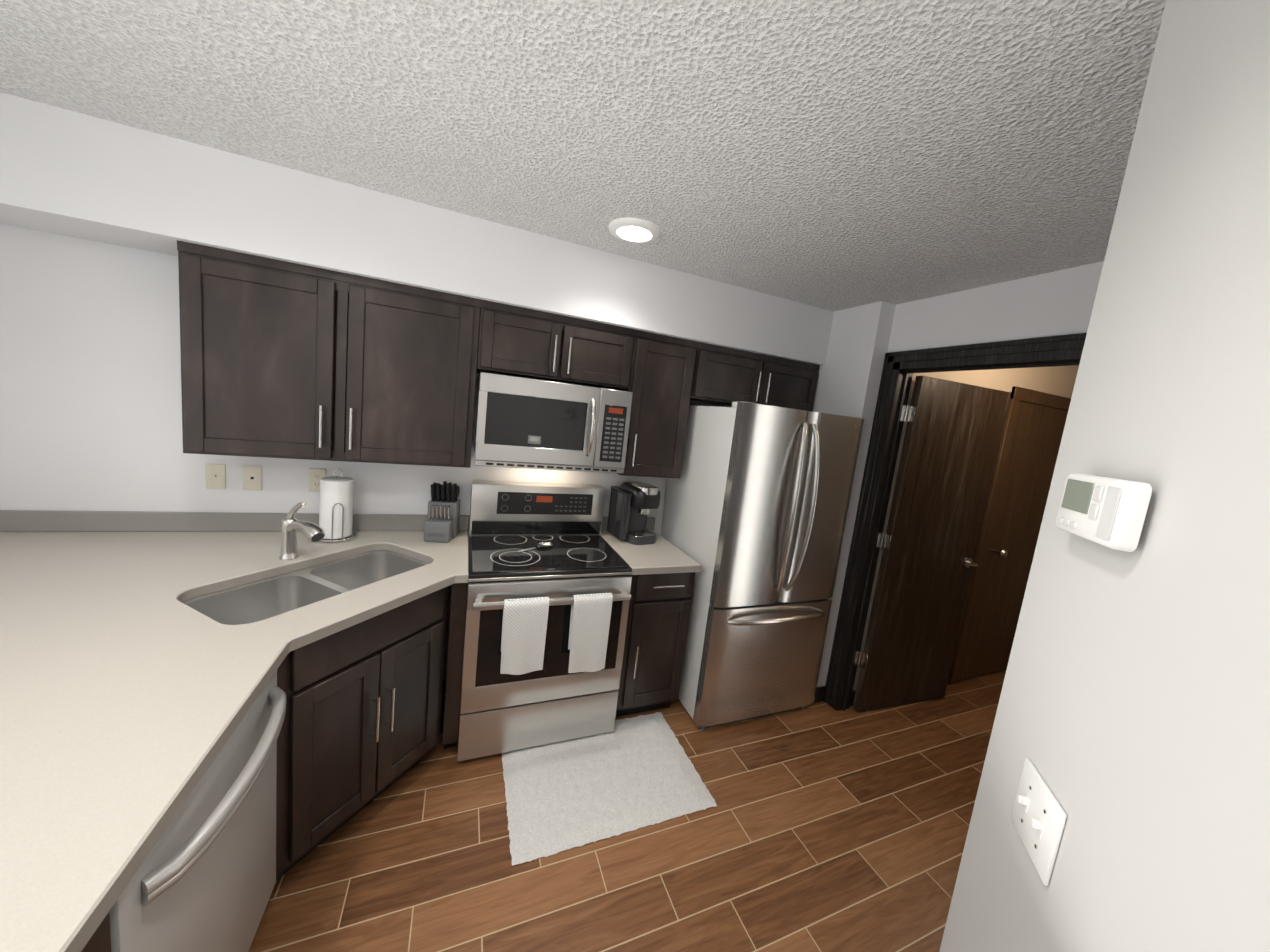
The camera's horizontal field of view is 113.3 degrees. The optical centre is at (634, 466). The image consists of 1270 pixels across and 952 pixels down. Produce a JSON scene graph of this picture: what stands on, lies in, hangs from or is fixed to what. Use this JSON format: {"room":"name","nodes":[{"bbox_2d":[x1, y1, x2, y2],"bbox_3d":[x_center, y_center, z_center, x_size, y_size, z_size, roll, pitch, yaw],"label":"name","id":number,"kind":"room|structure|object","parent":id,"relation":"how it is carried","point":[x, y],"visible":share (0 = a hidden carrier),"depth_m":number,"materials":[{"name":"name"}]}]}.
{"room":"kitchen","nodes":[
{"label":"kitchen","id":0,"kind":"room"},
{"bbox_2d":[0,224,731,680],"bbox_3d":[-0.871,0.054,2.413,4.400,2.440,0.120,3,8,-22],"label":"wall","id":1,"kind":"structure","parent":0,"point":[90,386],"depth_m":1.75,"materials":[{"name":"paint"}]},
{"bbox_2d":[205,464,225,488],"bbox_3d":[-1.924,0.049,1.914,0.070,0.116,0.018,3,8,-22],"label":"light switch","id":2,"kind":"object","parent":1,"relation":"attached to","point":[215,476],"visible":1,"depth_m":1.92,"materials":[{"name":"beige plastic"}]},
{"bbox_2d":[243,465,261,489],"bbox_3d":[-1.803,0.056,1.970,0.070,0.116,0.007,3,8,-22],"label":"phone jack","id":3,"kind":"object","parent":1,"relation":"attached to","point":[252,477],"visible":1,"depth_m":1.97,"materials":[{"name":"beige plastic"}]},
{"bbox_2d":[309,468,325,491],"bbox_3d":[-1.569,0.070,2.065,0.070,0.116,0.008,3,8,-22],"label":"duplex electrical outlet","id":4,"kind":"object","parent":1,"relation":"attached to","point":[316,476],"visible":0.92,"depth_m":2.06,"materials":[{"name":"beige plastic"}]},
{"bbox_2d":[177,240,484,467],"bbox_3d":[-1.293,-0.432,1.914,1.048,0.789,0.328,3,8,-22],"label":"upper cabinet","id":5,"kind":"object","parent":1,"relation":"attached to","point":[284,359],"depth_m":1.74,"materials":[{"name":"brown wood"}]},
{"bbox_2d":[481,300,640,391],"bbox_3d":[-0.424,-0.615,2.231,0.772,0.314,0.328,3,8,-22],"label":"upper cabinet","id":6,"kind":"object","parent":1,"relation":"attached to","point":[516,341],"depth_m":2.08,"materials":[{"name":"brown wood"}]},
{"bbox_2d":[474,372,632,472],"bbox_3d":[-0.441,-0.219,2.220,0.750,0.434,0.456,3,8,-22],"label":"over-the-range microwave","id":7,"kind":"object","parent":6,"relation":"attached to","point":[521,422],"visible":1,"depth_m":2.06,"materials":[{"name":"grey metal"}]},
{"bbox_2d":[616,331,704,477],"bbox_3d":[0.084,-0.349,2.480,0.381,0.789,0.328,3,8,-22],"label":"upper cabinet","id":8,"kind":"object","parent":1,"relation":"attached to","point":[668,367],"depth_m":2.34,"materials":[{"name":"brown wood"}]},
{"bbox_2d":[697,343,819,411],"bbox_3d":[0.708,-0.547,2.696,0.911,0.314,0.328,3,8,-22],"label":"upper cabinet","id":9,"kind":"object","parent":1,"relation":"attached to","point":[728,375],"depth_m":2.53,"materials":[{"name":"brown wood"}]},
{"bbox_2d":[0,92,833,364],"bbox_3d":[-0.709,-0.952,2.047,4.070,0.330,0.355,3,8,-22],"label":"soffit","id":10,"kind":"structure","parent":0,"point":[65,172],"depth_m":1.66,"materials":[{"name":"paint"}]},
{"bbox_2d":[0,0,1165,311],"bbox_3d":[1.551,-0.714,0.437,7.650,0.100,5.900,3,8,-22],"label":"ceiling","id":11,"kind":"structure","parent":0,"point":[834,154],"depth_m":1.10,"materials":[{"name":"white paint"}]},
{"bbox_2d":[609,218,660,243],"bbox_3d":[-0.002,-0.998,1.785,0.224,0.016,0.224,3,8,-22],"label":"recessed light","id":12,"kind":"object","parent":11,"relation":"in","point":[635,230],"visible":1,"depth_m":1.75,"materials":[{"name":"white plastic"}]},
{"bbox_2d":[249,670,1005,951],"bbox_3d":[1.270,1.791,0.752,7.650,0.100,5.900,3,8,-22],"label":"floor","id":13,"kind":"structure","parent":0,"point":[822,826],"depth_m":1.59,"materials":[{"name":"brown tile"}]},
{"bbox_2d":[81,912,110,951],"bbox_3d":[-0.997,1.104,0.259,0.600,0.876,0.715,3,8,-22],"label":"base cabinet","id":14,"kind":"object","parent":13,"relation":"on","point":[100,941],"depth_m":0.63,"materials":[{"name":"brown wood"}]},
{"bbox_2d":[0,502,375,951],"bbox_3d":[-1.636,0.471,0.791,1.560,0.488,2.418,3,8,-22],"label":"countertop","id":15,"kind":"structure","parent":14,"relation":"on","point":[142,656],"depth_m":1.03,"materials":[{"name":"beige stone"}]},
{"bbox_2d":[278,502,325,560],"bbox_3d":[-1.355,0.270,1.701,0.188,0.255,0.188,3,8,-22],"label":"faucet","id":16,"kind":"object","parent":15,"relation":"on","point":[290,524],"depth_m":1.71,"materials":[{"name":"silver metal"}]},
{"bbox_2d":[318,469,355,541],"bbox_3d":[-1.430,0.179,2.003,0.163,0.341,0.163,3,8,-22],"label":"paper towel holder","id":17,"kind":"object","parent":15,"relation":"on","point":[336,509],"visible":0.85,"depth_m":1.96,"materials":[{"name":"silver metal"}]},
{"bbox_2d":[109,670,286,951],"bbox_3d":[-1.195,1.007,0.883,0.657,0.868,0.598,3,8,-22],"label":"dishwasher","id":18,"kind":"object","parent":13,"relation":"on","point":[203,879],"visible":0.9,"depth_m":0.92,"materials":[{"name":"grey metal"}]},
{"bbox_2d":[276,584,452,880],"bbox_3d":[-0.982,0.941,1.565,0.458,0.876,0.459,3,8,-22],"label":"base cabinet","id":19,"kind":"object","parent":13,"relation":"on","point":[360,730],"depth_m":1.47,"materials":[{"name":"black wood"}]},
{"bbox_2d":[308,514,468,643],"bbox_3d":[-0.965,0.504,1.804,0.450,0.321,1.064,3,8,-22],"label":"countertop","id":20,"kind":"structure","parent":19,"relation":"on","point":[392,566],"depth_m":1.88,"materials":[{"name":"beige stone"}]},
{"bbox_2d":[424,481,460,542],"bbox_3d":[-1.003,0.228,2.176,0.140,0.297,0.171,5,7,-10],"label":"knife block","id":21,"kind":"object","parent":20,"relation":"on","point":[442,521],"visible":1,"depth_m":2.15,"materials":[{"name":"grey plastic"}]},
{"bbox_2d":[457,480,631,760],"bbox_3d":[-0.494,0.748,2.209,0.754,1.205,0.724,3,8,-22],"label":"range","id":22,"kind":"object","parent":13,"relation":"on","point":[548,588],"visible":1,"depth_m":1.98,"materials":[{"name":"grey metal"}]},
{"bbox_2d":[501,712,716,865],"bbox_3d":[-0.148,1.419,1.948,0.881,0.022,0.596,3,8,-22],"label":"mat","id":23,"kind":"object","parent":13,"relation":"on","point":[631,774],"visible":0.9,"depth_m":1.85,"materials":[{"name":"white fabric"}]},
{"bbox_2d":[616,572,694,716],"bbox_3d":[-0.004,0.933,2.507,0.388,0.876,0.613,3,8,-22],"label":"base cabinet","id":24,"kind":"object","parent":13,"relation":"on","point":[659,604],"depth_m":2.23,"materials":[{"name":"black wood"}]},
{"bbox_2d":[601,516,701,574],"bbox_3d":[0.057,0.440,2.434,0.398,0.126,0.638,3,8,-22],"label":"countertop","id":25,"kind":"structure","parent":24,"relation":"on","point":[660,557],"depth_m":2.29,"materials":[{"name":"beige stone"}]},
{"bbox_2d":[607,482,660,544],"bbox_3d":[-0.011,0.272,2.543,0.259,0.338,0.281,3,8,-22],"label":"coffee maker","id":26,"kind":"object","parent":25,"relation":"on","point":[631,504],"visible":1,"depth_m":2.46,"materials":[{"name":"grey plastic"}]},
{"bbox_2d":[660,402,863,730],"bbox_3d":[0.698,0.539,2.593,0.825,1.785,0.812,3,8,-22],"label":"refrigerator","id":27,"kind":"object","parent":13,"relation":"on","point":[756,503],"visible":0.98,"depth_m":2.27,"materials":[{"name":"grey metal"}]},
{"bbox_2d":[813,261,1103,686],"bbox_3d":[2.035,0.585,0.782,0.210,2.440,5.170,3,8,-22],"label":"wall","id":28,"kind":"structure","parent":0,"point":[863,339],"depth_m":2.24,"materials":[{"name":"paint"}]},
{"bbox_2d":[823,333,1086,710],"bbox_3d":[1.547,0.501,2.099,0.124,2.170,0.980,3,8,-22],"label":"door frame","id":29,"kind":"structure","parent":28,"relation":"attached to","point":[900,368],"depth_m":2.40,"materials":[{"name":"black wood"}]},
{"bbox_2d":[853,376,1010,711],"bbox_3d":[1.835,0.529,2.559,0.778,2.040,0.154,3,8,-22],"label":"open door","id":30,"kind":"structure","parent":29,"relation":"attached to","point":[950,448],"depth_m":2.54,"materials":[{"name":"brown wood"}]},
{"bbox_2d":[853,365,1078,689],"bbox_3d":[2.746,0.376,3.075,2.820,2.440,0.120,3,8,-22],"label":"wall","id":31,"kind":"structure","parent":0,"point":[1057,380],"depth_m":2.68,"materials":[{"name":"beige paint"}]},
{"bbox_2d":[850,671,950,705],"bbox_3d":[1.811,1.490,2.817,0.960,0.100,0.014,3,8,-22],"label":"baseboard","id":32,"kind":"structure","parent":31,"relation":"attached to","point":[853,693],"depth_m":2.64,"materials":[{"name":"black wood"}]},
{"bbox_2d":[949,386,1070,684],"bbox_3d":[2.838,0.555,3.022,0.980,2.120,0.099,3,8,-22],"label":"closet door","id":33,"kind":"structure","parent":31,"relation":"in","point":[1033,430],"depth_m":2.98,"materials":[{"name":"brown wood"}]},
{"bbox_2d":[939,0,1269,951],"bbox_3d":[0.144,0.556,-0.671,0.120,2.440,3.200,9,8,22],"label":"wall","id":34,"kind":"structure","parent":0,"point":[1133,718],"depth_m":0.52,"materials":[{"name":"paint"}]},
{"bbox_2d":[1011,758,1066,885],"bbox_3d":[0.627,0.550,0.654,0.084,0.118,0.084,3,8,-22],"label":"light switch","id":35,"kind":"object","parent":34,"relation":"attached to","point":[1038,817],"visible":1,"depth_m":0.64,"materials":[{"name":"white plastic"}]},
{"bbox_2d":[1056,473,1151,551],"bbox_3d":[0.671,0.062,0.605,0.036,0.092,0.146,9,8,22],"label":"thermostat","id":36,"kind":"object","parent":34,"relation":"attached to","point":[1107,512],"visible":1,"depth_m":0.57,"materials":[{"name":"white plastic"}]}
]}

